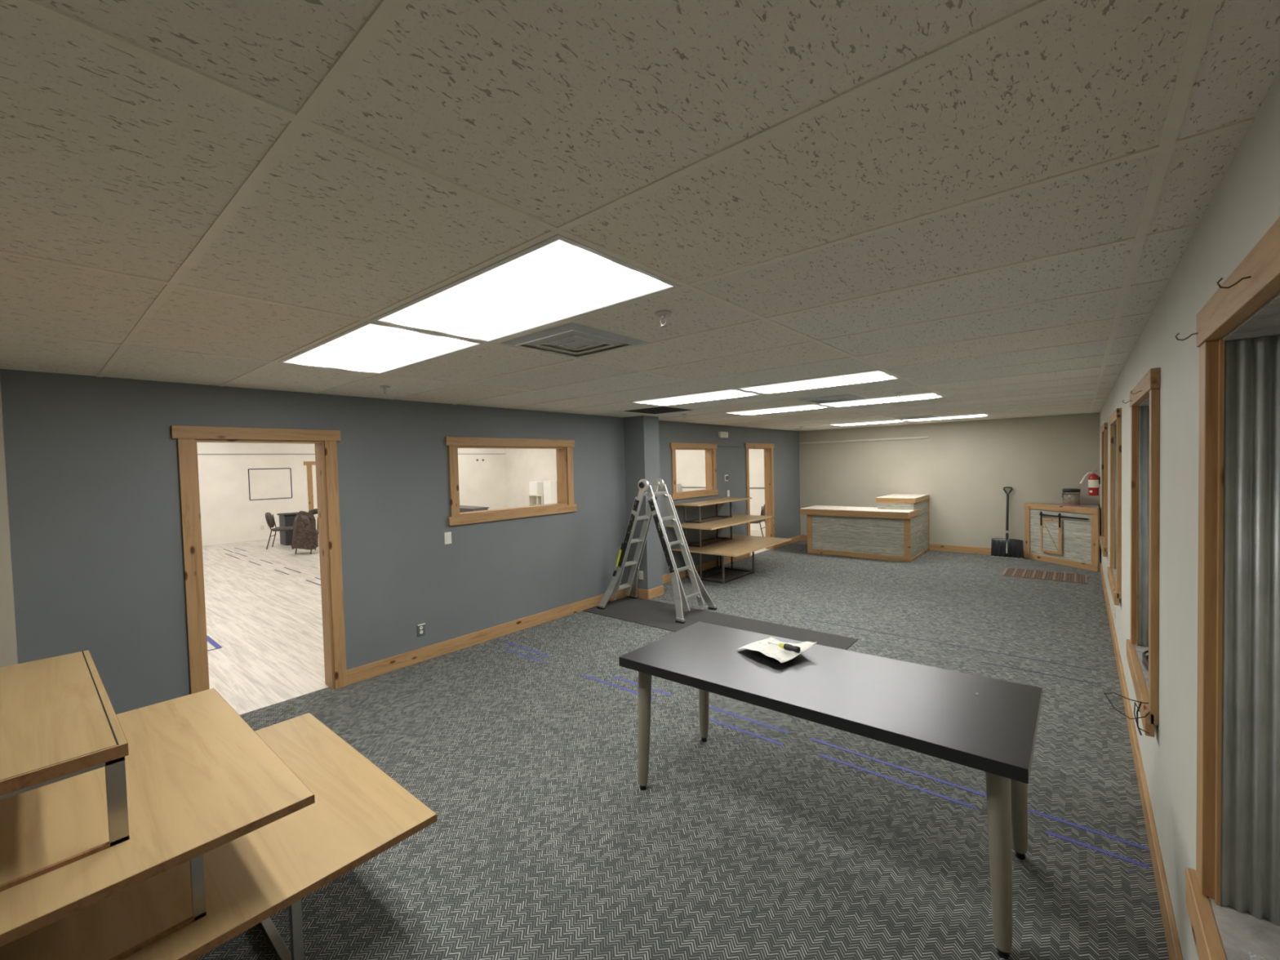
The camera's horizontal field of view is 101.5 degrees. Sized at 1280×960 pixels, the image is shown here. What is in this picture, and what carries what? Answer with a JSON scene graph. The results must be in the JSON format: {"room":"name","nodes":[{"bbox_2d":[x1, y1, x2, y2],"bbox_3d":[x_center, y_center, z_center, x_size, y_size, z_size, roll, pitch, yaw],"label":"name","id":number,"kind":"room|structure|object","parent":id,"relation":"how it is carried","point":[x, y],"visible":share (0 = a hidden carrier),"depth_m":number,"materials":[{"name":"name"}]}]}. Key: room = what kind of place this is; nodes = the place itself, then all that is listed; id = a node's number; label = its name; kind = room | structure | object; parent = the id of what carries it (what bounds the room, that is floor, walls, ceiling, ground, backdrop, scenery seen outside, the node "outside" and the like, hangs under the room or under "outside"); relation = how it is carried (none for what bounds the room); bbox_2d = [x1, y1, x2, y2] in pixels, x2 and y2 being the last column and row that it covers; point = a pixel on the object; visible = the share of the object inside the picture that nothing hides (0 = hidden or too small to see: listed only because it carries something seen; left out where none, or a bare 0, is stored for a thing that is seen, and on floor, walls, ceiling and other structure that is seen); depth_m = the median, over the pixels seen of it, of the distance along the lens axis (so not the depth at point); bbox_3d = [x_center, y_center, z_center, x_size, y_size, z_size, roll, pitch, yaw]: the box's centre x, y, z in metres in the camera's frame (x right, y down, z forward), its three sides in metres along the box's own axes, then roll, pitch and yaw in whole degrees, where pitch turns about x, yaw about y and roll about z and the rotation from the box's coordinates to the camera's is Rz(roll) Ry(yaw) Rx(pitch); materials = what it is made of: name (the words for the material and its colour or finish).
{"room":"empty retail shop","nodes":[
{"label":"empty retail shop","id":0,"kind":"room"},
{"bbox_2d":[0,380,17,667],"bbox_3d":[-4.210,0.598,2.036,0.480,2.478,2.260,0,2,40],"label":"wall","id":1,"kind":"structure","parent":0,"point":[8,644],"depth_m":2.73,"materials":[{"name":"beige paint"}]},
{"bbox_2d":[0,368,627,714],"bbox_3d":[-1.865,0.444,5.156,0.060,2.478,5.540,0,2,40],"label":"wall","id":2,"kind":"structure","parent":0,"point":[92,462],"depth_m":3.89,"materials":[{"name":"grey paint"}]},
{"bbox_2d":[170,425,346,693],"bbox_3d":[-2.873,0.676,4.026,0.211,2.133,1.053,0,2,40],"label":"door frame","id":3,"kind":"structure","parent":2,"relation":"in","point":[324,442],"depth_m":3.98,"materials":[{"name":"brown wood"}]},
{"bbox_2d":[417,622,425,636],"bbox_3d":[-2.043,1.401,4.884,0.016,0.116,0.072,0,2,40],"label":"power outlet","id":4,"kind":"object","parent":2,"relation":"attached to","point":[420,627],"visible":1,"depth_m":4.88,"materials":[{"name":"white plastic"}]},
{"bbox_2d":[444,531,451,544],"bbox_3d":[-1.871,0.567,5.095,0.010,0.116,0.072,0,2,40],"label":"light switch","id":5,"kind":"object","parent":2,"relation":"attached to","point":[447,535],"visible":1,"depth_m":5.09,"materials":[{"name":"white plastic"}]},
{"bbox_2d":[346,588,627,685],"bbox_3d":[-1.310,1.589,5.755,0.018,0.125,3.600,0,2,40],"label":"baseboard","id":6,"kind":"structure","parent":2,"relation":"attached to","point":[372,669],"depth_m":5.21,"materials":[{"name":"brown wood"}]},
{"bbox_2d":[444,436,577,525],"bbox_3d":[-1.402,-0.019,5.778,0.213,0.868,1.681,0,2,40],"label":"window","id":7,"kind":"structure","parent":2,"relation":"in","point":[566,504],"depth_m":5.69,"materials":[{"name":"brown wood"}]},
{"bbox_2d":[196,442,506,546],"bbox_3d":[-10.136,0.042,14.521,0.100,3.150,15.200,0,2,40],"label":"wall","id":8,"kind":"structure","parent":0,"point":[228,515],"depth_m":14.22,"materials":[{"name":"white paint"}]},
{"bbox_2d":[197,453,315,454],"bbox_3d":[-10.113,-0.715,14.463,0.012,0.015,15.200,0,2,40],"label":"trim","id":9,"kind":"structure","parent":8,"relation":"attached to","point":[197,454],"depth_m":14.13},
{"bbox_2d":[248,467,292,500],"bbox_3d":[-10.172,0.107,14.398,0.002,0.854,1.004,0,2,40],"label":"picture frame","id":10,"kind":"object","parent":8,"relation":"attached to","point":[282,468],"visible":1,"depth_m":14.36,"materials":[{"name":"metal"}]},
{"bbox_2d":[303,461,317,529],"bbox_3d":[-9.176,0.501,15.568,0.025,2.120,1.400,0,2,40],"label":"door","id":11,"kind":"structure","parent":8,"relation":"in","point":[311,466],"depth_m":15.16,"materials":[{"name":"brown wood"}]},
{"bbox_2d":[505,448,765,531],"bbox_3d":[-0.559,-0.265,16.462,12.275,3.150,0.100,0,2,40],"label":"wall","id":12,"kind":"structure","parent":0,"point":[522,466],"depth_m":18.41,"materials":[{"name":"white paint"}]},
{"bbox_2d":[681,486,764,488],"bbox_3d":[2.659,0.207,13.709,3.805,0.025,0.015,0,2,40],"label":"trim","id":13,"kind":"structure","parent":12,"relation":"attached to","point":[682,486],"depth_m":14.52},
{"bbox_2d":[0,0,1279,431],"bbox_3d":[1.137,-0.864,4.818,5.015,0.100,13.504,0,2,40],"label":"ceiling","id":14,"kind":"structure","parent":0,"point":[553,112],"depth_m":1.17,"materials":[{"name":"tile"}]},
{"bbox_2d":[277,321,485,374],"bbox_3d":[-1.426,-0.679,2.823,1.191,0.016,0.582,0,2,40],"label":"recessed light","id":15,"kind":"object","parent":14,"relation":"in","point":[368,347],"visible":1,"depth_m":2.69,"materials":[{"name":"white plastic"}]},
{"bbox_2d":[379,385,390,394],"bbox_3d":[-1.924,-0.679,3.945,0.076,0.057,0.076,0,2,40],"label":"sprinkler","id":16,"kind":"object","parent":14,"relation":"attached to","point":[384,387],"visible":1,"depth_m":3.93,"materials":[{"name":"metal"}]},
{"bbox_2d":[369,234,681,342],"bbox_3d":[-0.493,-0.680,2.039,1.191,0.016,0.582,0,2,40],"label":"recessed light","id":17,"kind":"object","parent":14,"relation":"in","point":[557,278],"visible":1,"depth_m":1.89,"materials":[{"name":"white plastic"}]},
{"bbox_2d":[495,320,653,358],"bbox_3d":[-0.334,-0.704,2.701,0.584,0.018,0.584,0,2,40],"label":"ceiling vent","id":18,"kind":"object","parent":14,"relation":"in","point":[572,339],"visible":1,"depth_m":2.63,"materials":[{"name":"metal"}]},
{"bbox_2d":[0,0,1254,431],"bbox_3d":[1.132,-0.812,4.812,4.975,0.004,13.484,0,2,40],"label":"ceiling grid","id":19,"kind":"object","parent":14,"relation":"attached to","point":[387,11],"depth_m":1.26,"materials":[{"name":"metal"}]},
{"bbox_2d":[624,406,692,413],"bbox_3d":[0.223,-0.827,6.210,0.582,0.008,0.582,0,2,40],"label":"ceiling vent","id":20,"kind":"object","parent":14,"relation":"in","point":[660,410],"visible":1,"depth_m":6.19,"materials":[{"name":"metal"}]},
{"bbox_2d":[654,311,672,327],"bbox_3d":[0.100,-0.680,2.220,0.076,0.057,0.076,0,2,40],"label":"sprinkler","id":21,"kind":"object","parent":14,"relation":"attached to","point":[663,314],"visible":1,"depth_m":2.21,"materials":[{"name":"metal"}]},
{"bbox_2d":[629,388,763,406],"bbox_3d":[0.532,-0.800,5.155,1.191,0.016,0.582,0,2,40],"label":"recessed light","id":22,"kind":"object","parent":14,"relation":"in","point":[726,393],"visible":0.99,"depth_m":5.04,"materials":[{"name":"white plastic"}]},
{"bbox_2d":[723,404,829,415],"bbox_3d":[1.707,-0.872,6.555,1.191,0.016,0.582,0,2,40],"label":"recessed light","id":23,"kind":"object","parent":14,"relation":"in","point":[809,406],"visible":0.99,"depth_m":6.43,"materials":[{"name":"white plastic"}]},
{"bbox_2d":[736,369,901,394],"bbox_3d":[1.466,-0.801,4.372,1.191,0.016,0.582,0,2,40],"label":"recessed light","id":24,"kind":"object","parent":14,"relation":"in","point":[877,375],"visible":1,"depth_m":4.25,"materials":[{"name":"white plastic"}]},
{"bbox_2d":[795,393,868,403],"bbox_3d":[2.015,-0.848,5.500,0.584,0.018,0.584,0,2,40],"label":"ceiling vent","id":25,"kind":"object","parent":14,"relation":"in","point":[849,397],"visible":1,"depth_m":5.43,"materials":[{"name":"metal"}]},
{"bbox_2d":[829,419,904,426],"bbox_3d":[4.056,-1.017,9.354,1.191,0.016,0.582,0,2,40],"label":"recessed light","id":26,"kind":"object","parent":14,"relation":"in","point":[893,420],"visible":0.98,"depth_m":9.24,"materials":[{"name":"white plastic"}]},
{"bbox_2d":[816,392,946,407],"bbox_3d":[2.640,-0.873,5.771,1.191,0.016,0.582,0,2,40],"label":"recessed light","id":27,"kind":"object","parent":14,"relation":"in","point":[928,395],"visible":0.98,"depth_m":5.65,"materials":[{"name":"white plastic"}]},
{"bbox_2d":[893,391,902,398],"bbox_3d":[2.540,-0.831,5.142,0.076,0.057,0.076,0,2,40],"label":"sprinkler","id":28,"kind":"object","parent":14,"relation":"attached to","point":[898,393],"visible":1,"depth_m":5.13,"materials":[{"name":"metal"}]},
{"bbox_2d":[891,414,937,419],"bbox_3d":[4.365,-0.993,8.300,0.584,0.018,0.584,0,2,40],"label":"ceiling vent","id":29,"kind":"object","parent":14,"relation":"in","point":[925,415],"visible":1,"depth_m":8.22,"materials":[{"name":"metal"}]},
{"bbox_2d":[902,413,989,421],"bbox_3d":[4.990,-1.018,8.570,1.191,0.016,0.582,0,2,40],"label":"recessed light","id":30,"kind":"object","parent":14,"relation":"in","point":[975,415],"visible":0.94,"depth_m":8.42,"materials":[{"name":"white plastic"}]},
{"bbox_2d":[623,415,662,590],"bbox_3d":[0.030,0.350,7.127,0.389,2.448,0.320,0,2,40],"label":"wall","id":31,"kind":"structure","parent":0,"point":[641,433],"depth_m":6.98,"materials":[{"name":"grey paint"}]},
{"bbox_2d":[629,588,648,599],"bbox_3d":[-0.026,1.518,7.014,0.367,0.125,0.018,0,2,40],"label":"baseboard","id":32,"kind":"structure","parent":31,"relation":"attached to","point":[642,593],"depth_m":6.95,"materials":[{"name":"brown wood"}]},
{"bbox_2d":[639,570,643,579],"bbox_3d":[0.013,1.270,6.974,0.072,0.116,0.009,0,2,40],"label":"power outlet","id":33,"kind":"object","parent":31,"relation":"attached to","point":[641,572],"visible":0.96,"depth_m":6.97,"materials":[{"name":"white plastic"}]},
{"bbox_2d":[648,585,663,599],"bbox_3d":[0.216,1.511,7.031,0.018,0.125,0.320,0,2,40],"label":"baseboard","id":34,"kind":"structure","parent":31,"relation":"attached to","point":[658,591],"depth_m":7.01,"materials":[{"name":"brown wood"}]},
{"bbox_2d":[195,530,1169,959],"bbox_3d":[-3.395,1.658,9.011,17.511,0.100,15.300,0,2,40],"label":"floor","id":35,"kind":"structure","parent":0,"point":[545,842],"depth_m":2.84,"materials":[{"name":"grey carpet"}]},
{"bbox_2d":[206,635,222,648],"bbox_3d":[-4.599,1.740,5.617,0.650,0.001,0.050,0,2,40],"label":"tape","id":36,"kind":"object","parent":35,"relation":"on","point":[215,644],"visible":0.79,"depth_m":5.58,"materials":[{"name":"blue plastic"}]},
{"bbox_2d":[0,649,437,959],"bbox_3d":[-1.965,1.272,1.741,1.468,1.031,1.940,0,2,40],"label":"display table","id":37,"kind":"object","parent":35,"relation":"on","point":[177,828],"visible":1,"depth_m":1.67,"materials":[{"name":"brown wood"}]},
{"bbox_2d":[265,512,293,549],"bbox_3d":[-8.710,1.205,12.678,0.556,0.868,0.454,-2,2,-20],"label":"chair","id":38,"kind":"object","parent":35,"relation":"on","point":[270,520],"visible":0.86,"depth_m":12.55,"materials":[{"name":"brown plastic"}]},
{"bbox_2d":[276,511,298,545],"bbox_3d":[-8.843,1.232,13.261,0.540,0.780,0.460,0,2,40],"label":"storage tote","id":39,"kind":"object","parent":35,"relation":"on","point":[286,519],"visible":0.62,"depth_m":13.04,"materials":[{"name":"grey plastic"}]},
{"bbox_2d":[294,515,318,554],"bbox_3d":[-7.388,1.198,11.775,0.454,0.868,0.556,-1,2,15],"label":"chair","id":40,"kind":"object","parent":35,"relation":"on","point":[303,517],"visible":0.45,"depth_m":11.50,"materials":[{"name":"brown plastic"}]},
{"bbox_2d":[292,511,318,550],"bbox_3d":[-7.452,1.111,11.603,0.620,0.838,0.421,-1,2,15],"label":"jacket","id":41,"kind":"object","parent":40,"relation":"on","point":[304,536],"visible":0.95,"depth_m":11.48,"materials":[{"name":"brown fabric"}]},
{"bbox_2d":[313,515,318,542],"bbox_3d":[-7.520,1.206,13.593,0.800,0.746,1.850,0,2,40],"label":"folding table","id":42,"kind":"object","parent":35,"relation":"on","point":[313,515],"visible":0.09,"depth_m":13.31,"materials":[{"name":"white plastic"}]},
{"bbox_2d":[308,508,317,515],"bbox_3d":[-7.993,0.782,13.217,0.500,0.144,0.700,0,2,40],"label":"duffel bag","id":43,"kind":"object","parent":42,"relation":"on","point":[314,511],"visible":0.12,"depth_m":12.94,"materials":[{"name":"black fabric"}]},
{"bbox_2d":[459,505,488,512],"bbox_3d":[-4.057,1.066,11.575,1.900,0.965,0.420,0,2,40],"label":"countertop","id":44,"kind":"structure","parent":35,"relation":"on","point":[463,508],"depth_m":11.05,"materials":[{"name":"grey stone"}]},
{"bbox_2d":[503,648,542,662],"bbox_3d":[-1.117,1.668,4.990,0.590,0.001,0.024,0,2,40],"label":"tape","id":45,"kind":"object","parent":35,"relation":"on","point":[504,648],"visible":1,"depth_m":4.98,"materials":[{"name":"blue plastic"}]},
{"bbox_2d":[503,641,551,657],"bbox_3d":[-1.116,1.664,5.139,0.720,0.001,0.024,0,2,40],"label":"tape","id":46,"kind":"object","parent":35,"relation":"on","point":[504,642],"visible":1,"depth_m":5.11,"materials":[{"name":"blue plastic"}]},
{"bbox_2d":[528,481,543,506],"bbox_3d":[-3.635,0.692,18.766,0.740,1.260,0.360,0,2,40],"label":"shelf unit","id":47,"kind":"object","parent":35,"relation":"on","point":[535,488],"visible":0.49,"depth_m":18.68,"materials":[{"name":"laminate"}]},
{"bbox_2d":[543,480,556,504],"bbox_3d":[-3.156,0.671,18.403,0.400,1.300,0.260,0,2,40],"label":"leaning board","id":48,"kind":"object","parent":35,"relation":"on","point":[549,486],"visible":0.56,"depth_m":18.28,"materials":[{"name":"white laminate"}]},
{"bbox_2d":[582,674,654,699],"bbox_3d":[-0.192,1.667,4.226,0.770,0.001,0.024,0,2,40],"label":"tape","id":49,"kind":"object","parent":35,"relation":"on","point":[597,679],"visible":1,"depth_m":4.25,"materials":[{"name":"blue plastic"}]},
{"bbox_2d":[613,675,673,696],"bbox_3d":[0.010,1.662,4.226,0.620,0.001,0.024,0,2,40],"label":"tape","id":50,"kind":"object","parent":35,"relation":"on","point":[615,677],"visible":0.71,"depth_m":4.26,"materials":[{"name":"blue plastic"}]},
{"bbox_2d":[676,484,680,492],"bbox_3d":[0.882,0.715,15.087,0.650,1.200,0.170,0,2,40],"label":"cabinet","id":51,"kind":"object","parent":35,"relation":"on","point":[678,486],"visible":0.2,"depth_m":14.84,"materials":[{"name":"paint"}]},
{"bbox_2d":[582,595,857,649],"bbox_3d":[0.727,1.593,5.799,3.025,0.008,0.865,0,2,40],"label":"floor mat","id":52,"kind":"object","parent":35,"relation":"on","point":[655,614],"visible":0.66,"depth_m":5.91,"materials":[{"name":"grey rubber"}]},
{"bbox_2d":[596,478,716,623],"bbox_3d":[0.179,0.782,6.403,1.243,1.604,0.814,0,2,40],"label":"ladder","id":53,"kind":"object","parent":52,"relation":"on","point":[681,599],"visible":1,"depth_m":6.34,"materials":[{"name":"metal"}]},
{"bbox_2d":[666,497,791,583],"bbox_3d":[1.451,0.919,8.216,1.106,1.172,1.932,0,2,40],"label":"display table","id":54,"kind":"object","parent":35,"relation":"on","point":[731,545],"visible":0.94,"depth_m":8.15,"materials":[{"name":"wood"}]},
{"bbox_2d":[708,718,782,745],"bbox_3d":[0.687,1.667,3.469,0.550,0.001,0.024,0,2,40],"label":"tape","id":55,"kind":"object","parent":35,"relation":"on","point":[709,719],"visible":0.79,"depth_m":3.46,"materials":[{"name":"blue plastic"}]},
{"bbox_2d":[708,706,789,733],"bbox_3d":[0.740,1.660,3.633,0.620,0.001,0.024,0,2,40],"label":"tape","id":56,"kind":"object","parent":35,"relation":"on","point":[711,707],"visible":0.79,"depth_m":3.62,"materials":[{"name":"blue plastic"}]},
{"bbox_2d":[750,504,765,536],"bbox_3d":[2.609,0.939,11.746,0.556,0.868,0.454,0,2,30],"label":"chair","id":57,"kind":"object","parent":35,"relation":"on","point":[762,511],"visible":0.32,"depth_m":11.49,"materials":[{"name":"brown plastic"}]},
{"bbox_2d":[618,621,1042,959],"bbox_3d":[0.849,1.317,2.597,1.790,0.746,0.838,0,2,40],"label":"desk","id":58,"kind":"object","parent":35,"relation":"on","point":[935,712],"visible":1,"depth_m":2.30,"materials":[{"name":"metal"}]},
{"bbox_2d":[737,637,817,662],"bbox_3d":[0.739,0.904,2.843,0.299,0.063,0.322,-3,2,-35],"label":"instruction sheet","id":59,"kind":"object","parent":58,"relation":"on","point":[770,650],"visible":0.91,"depth_m":2.81,"materials":[{"name":"white paper"}]},
{"bbox_2d":[767,641,800,653],"bbox_3d":[0.769,0.890,2.799,0.187,0.034,0.034,0,2,44],"label":"screwdriver","id":60,"kind":"object","parent":59,"relation":"on","point":[786,646],"visible":1,"depth_m":2.76,"materials":[{"name":"black plastic"}]},
{"bbox_2d":[800,493,929,562],"bbox_3d":[4.304,0.841,10.002,1.910,1.074,1.554,0,2,40],"label":"reception desk","id":61,"kind":"object","parent":35,"relation":"on","point":[898,529],"visible":1,"depth_m":9.43,"materials":[{"name":"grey wood"}]},
{"bbox_2d":[802,505,919,512],"bbox_3d":[4.048,0.534,9.706,1.890,0.007,0.785,0,2,40],"label":"countertop","id":62,"kind":"structure","parent":61,"relation":"on","point":[816,507],"depth_m":9.70,"materials":[{"name":"laminate"}]},
{"bbox_2d":[877,502,914,510],"bbox_3d":[4.563,0.467,9.323,0.600,0.122,0.024,0,2,40],"label":"panel","id":63,"kind":"object","parent":61,"relation":"attached to","point":[881,505],"depth_m":9.30,"materials":[{"name":"grey wood"}]},
{"bbox_2d":[817,753,976,808],"bbox_3d":[1.396,1.665,2.913,0.810,0.001,0.024,0,2,40],"label":"tape","id":64,"kind":"object","parent":35,"relation":"on","point":[819,754],"visible":1,"depth_m":2.88,"materials":[{"name":"blue plastic"}]},
{"bbox_2d":[809,737,986,796],"bbox_3d":[1.462,1.659,3.046,0.960,0.001,0.024,0,2,40],"label":"tape","id":65,"kind":"object","parent":35,"relation":"on","point":[811,739],"visible":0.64,"depth_m":3.00,"materials":[{"name":"blue plastic"}]},
{"bbox_2d":[801,617,1097,671],"bbox_3d":[2.790,1.563,5.095,2.520,0.001,0.024,0,2,40],"label":"tape","id":66,"kind":"object","parent":35,"relation":"on","point":[802,618],"visible":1,"depth_m":4.89,"materials":[{"name":"plastic"}]},
{"bbox_2d":[991,486,1024,559],"bbox_3d":[6.386,0.735,9.084,0.472,1.233,0.252,0,2,40],"label":"snow shovel","id":67,"kind":"object","parent":35,"relation":"on","point":[1007,548],"visible":1,"depth_m":9.06,"materials":[{"name":"black plastic"}]},
{"bbox_2d":[1005,530,1008,553],"bbox_3d":[6.350,1.062,9.041,0.031,0.410,0.115,0,2,40],"label":"socket","id":68,"kind":"object","parent":67,"relation":"attached to","point":[1006,531],"depth_m":9.03,"materials":[{"name":"metal"}]},
{"bbox_2d":[981,661,1095,684],"bbox_3d":[3.241,1.576,4.286,0.750,0.001,0.024,0,2,40],"label":"tape","id":69,"kind":"object","parent":35,"relation":"on","point":[981,661],"visible":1,"depth_m":4.26,"materials":[{"name":"plastic"}]},
{"bbox_2d":[1001,567,1087,583],"bbox_3d":[5.940,1.399,7.682,0.964,0.012,0.656,0,2,40],"label":"floor grate","id":70,"kind":"object","parent":35,"relation":"on","point":[1015,572],"visible":1,"depth_m":7.65,"materials":[{"name":"brown metal"}]},
{"bbox_2d":[1024,502,1099,571],"bbox_3d":[7.048,0.875,8.475,0.659,0.955,1.233,-2,2,-10],"label":"base cabinet","id":71,"kind":"object","parent":35,"relation":"on","point":[1060,534],"visible":1,"depth_m":8.36,"materials":[{"name":"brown wood"}]},
{"bbox_2d":[1024,502,1099,508],"bbox_3d":[7.050,0.403,8.461,0.631,0.010,1.228,-2,2,-10],"label":"countertop","id":72,"kind":"structure","parent":71,"relation":"on","point":[1082,505],"depth_m":8.33,"materials":[{"name":"brown wood"}]},
{"bbox_2d":[1062,488,1080,505],"bbox_3d":[6.971,0.271,8.444,0.229,0.256,0.228,0,2,40],"label":"lidded jar","id":73,"kind":"object","parent":72,"relation":"on","point":[1071,496],"visible":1,"depth_m":8.36,"materials":[{"name":"clear glass"}]},
{"bbox_2d":[1027,808,1147,850],"bbox_3d":[2.112,1.659,2.494,0.445,0.001,0.024,0,2,40],"label":"tape","id":74,"kind":"object","parent":35,"relation":"on","point":[1028,810],"visible":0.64,"depth_m":2.48,"materials":[{"name":"blue plastic"}]},
{"bbox_2d":[1045,830,1149,868],"bbox_3d":[2.054,1.664,2.360,0.350,0.001,0.024,0,2,40],"label":"tape","id":75,"kind":"object","parent":35,"relation":"on","point":[1123,858],"visible":1,"depth_m":2.35,"materials":[{"name":"blue plastic"}]},
{"bbox_2d":[658,420,800,575],"bbox_3d":[1.722,0.221,9.479,0.040,2.478,5.704,0,2,40],"label":"wall","id":76,"kind":"structure","parent":0,"point":[730,461],"depth_m":9.29,"materials":[{"name":"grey paint"}]},
{"bbox_2d":[669,442,740,499],"bbox_3d":[1.106,-0.174,8.798,0.172,0.872,2.138,0,2,40],"label":"window","id":77,"kind":"structure","parent":76,"relation":"in","point":[710,448],"depth_m":8.59,"materials":[{"name":"brown wood"}]},
{"bbox_2d":[662,553,747,583],"bbox_3d":[1.016,1.444,8.590,0.018,0.125,3.100,0,2,40],"label":"baseboard","id":78,"kind":"structure","parent":76,"relation":"attached to","point":[666,578],"depth_m":8.70,"materials":[{"name":"brown wood"}]},
{"bbox_2d":[718,431,728,437],"bbox_3d":[1.449,-0.786,9.079,0.056,0.100,0.260,0,2,40],"label":"emergency light","id":79,"kind":"object","parent":76,"relation":"attached to","point":[721,434],"visible":1,"depth_m":9.03,"materials":[{"name":"white plastic"}]},
{"bbox_2d":[724,475,728,480],"bbox_3d":[1.528,-0.036,9.194,0.028,0.110,0.110,0,2,40],"label":"thermostat","id":80,"kind":"object","parent":76,"relation":"attached to","point":[726,477],"visible":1,"depth_m":9.17,"materials":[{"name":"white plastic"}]},
{"bbox_2d":[744,443,774,556],"bbox_3d":[2.303,0.356,10.224,0.170,2.133,1.176,0,2,40],"label":"door","id":81,"kind":"structure","parent":76,"relation":"in","point":[768,448],"depth_m":10.55,"materials":[{"name":"brown wood"}]},
{"bbox_2d":[774,534,800,548],"bbox_3d":[3.172,1.311,11.160,0.018,0.125,1.314,0,2,40],"label":"baseboard","id":82,"kind":"structure","parent":76,"relation":"attached to","point":[797,538],"depth_m":11.22,"materials":[{"name":"brown wood"}]},
{"bbox_2d":[799,412,1099,550],"bbox_3d":[5.529,0.105,10.043,5.166,2.478,0.100,0,2,40],"label":"wall","id":83,"kind":"structure","parent":0,"point":[965,468],"depth_m":9.63,"materials":[{"name":"beige paint"}]},
{"bbox_2d":[799,435,928,444],"bbox_3d":[4.510,-0.811,10.752,2.543,0.044,0.044,0,2,40],"label":"wall rail","id":84,"kind":"object","parent":83,"relation":"attached to","point":[925,437],"visible":1,"depth_m":10.65,"materials":[{"name":"paint"}]},
{"bbox_2d":[800,534,1025,557],"bbox_3d":[5.503,1.283,10.049,4.980,0.125,0.018,0,2,40],"label":"baseboard","id":85,"kind":"structure","parent":83,"relation":"attached to","point":[967,549],"depth_m":9.69,"materials":[{"name":"brown wood"}]},
{"bbox_2d":[1099,69,1279,959],"bbox_3d":[3.276,0.370,3.139,0.460,2.478,13.584,0,2,40],"label":"wall","id":86,"kind":"structure","parent":0,"point":[1245,204],"depth_m":1.73,"materials":[{"name":"paint"}]},
{"bbox_2d":[1080,466,1100,495],"bbox_3d":[7.117,0.021,8.269,0.248,0.450,0.132,0,2,40],"label":"fire extinguisher","id":87,"kind":"object","parent":86,"relation":"attached to","point":[1094,480],"visible":1,"depth_m":8.21,"materials":[{"name":"red metal"}]},
{"bbox_2d":[1099,422,1107,556],"bbox_3d":[6.024,0.094,6.460,0.482,1.580,1.206,0,2,40],"label":"window","id":88,"kind":"structure","parent":86,"relation":"in","point":[1104,538],"depth_m":6.18,"materials":[{"name":"brown wood"}]},
{"bbox_2d":[1107,408,1121,605],"bbox_3d":[4.392,0.194,4.516,0.482,1.580,1.286,0,2,40],"label":"window","id":89,"kind":"structure","parent":86,"relation":"in","point":[1114,571],"depth_m":4.58,"materials":[{"name":"brown wood"}]},
{"bbox_2d":[1099,556,1182,959],"bbox_3d":[3.086,1.548,3.282,0.018,0.125,13.466,0,2,40],"label":"baseboard","id":90,"kind":"structure","parent":86,"relation":"attached to","point":[1174,948],"depth_m":2.40,"materials":[{"name":"brown wood"}]},
{"bbox_2d":[1126,367,1159,737],"bbox_3d":[2.720,0.295,2.524,0.482,1.575,1.181,0,2,40],"label":"window","id":91,"kind":"structure","parent":86,"relation":"in","point":[1144,428],"depth_m":2.78,"materials":[{"name":"brown wood"}]},
{"bbox_2d":[1103,692,1150,735],"bbox_3d":[2.158,1.000,2.290,0.184,0.133,0.244,0,2,40],"label":"wire bundle","id":92,"kind":"object","parent":91,"relation":"attached to","point":[1136,717],"visible":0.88,"depth_m":2.23,"materials":[{"name":"black plastic"}]},
{"bbox_2d":[1142,650,1148,671],"bbox_3d":[2.707,0.953,2.742,0.112,0.035,0.432,0,2,40],"label":"cable coil","id":93,"kind":"object","parent":91,"relation":"on","point":[1144,660],"visible":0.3,"depth_m":2.74,"materials":[{"name":"black plastic"}]},
{"bbox_2d":[1185,217,1279,959],"bbox_3d":[1.129,0.388,0.629,0.482,1.565,1.568,0,2,40],"label":"window","id":94,"kind":"structure","parent":86,"relation":"in","point":[1238,706],"depth_m":1.23,"materials":[{"name":"brown wood"}]},
{"bbox_2d":[1174,333,1198,340],"bbox_3d":[1.395,-0.368,1.335,0.004,0.022,0.041,-3,2,-41],"label":"hook","id":95,"kind":"object","parent":94,"relation":"attached to","point":[1175,336],"visible":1,"depth_m":1.34,"materials":[{"name":"metal"}]},
{"bbox_2d":[1216,275,1251,288],"bbox_3d":[1.055,-0.353,0.929,0.004,0.022,0.041,-3,2,-41],"label":"hook","id":96,"kind":"object","parent":94,"relation":"attached to","point":[1249,277],"visible":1,"depth_m":0.93,"materials":[{"name":"metal"}]},
{"bbox_2d":[1247,951,1270,959],"bbox_3d":[1.354,1.033,1.049,0.154,0.023,0.144,0,2,40],"label":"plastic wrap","id":97,"kind":"object","parent":94,"relation":"on","point":[1252,956],"visible":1,"depth_m":1.14,"materials":[{"name":"white"}]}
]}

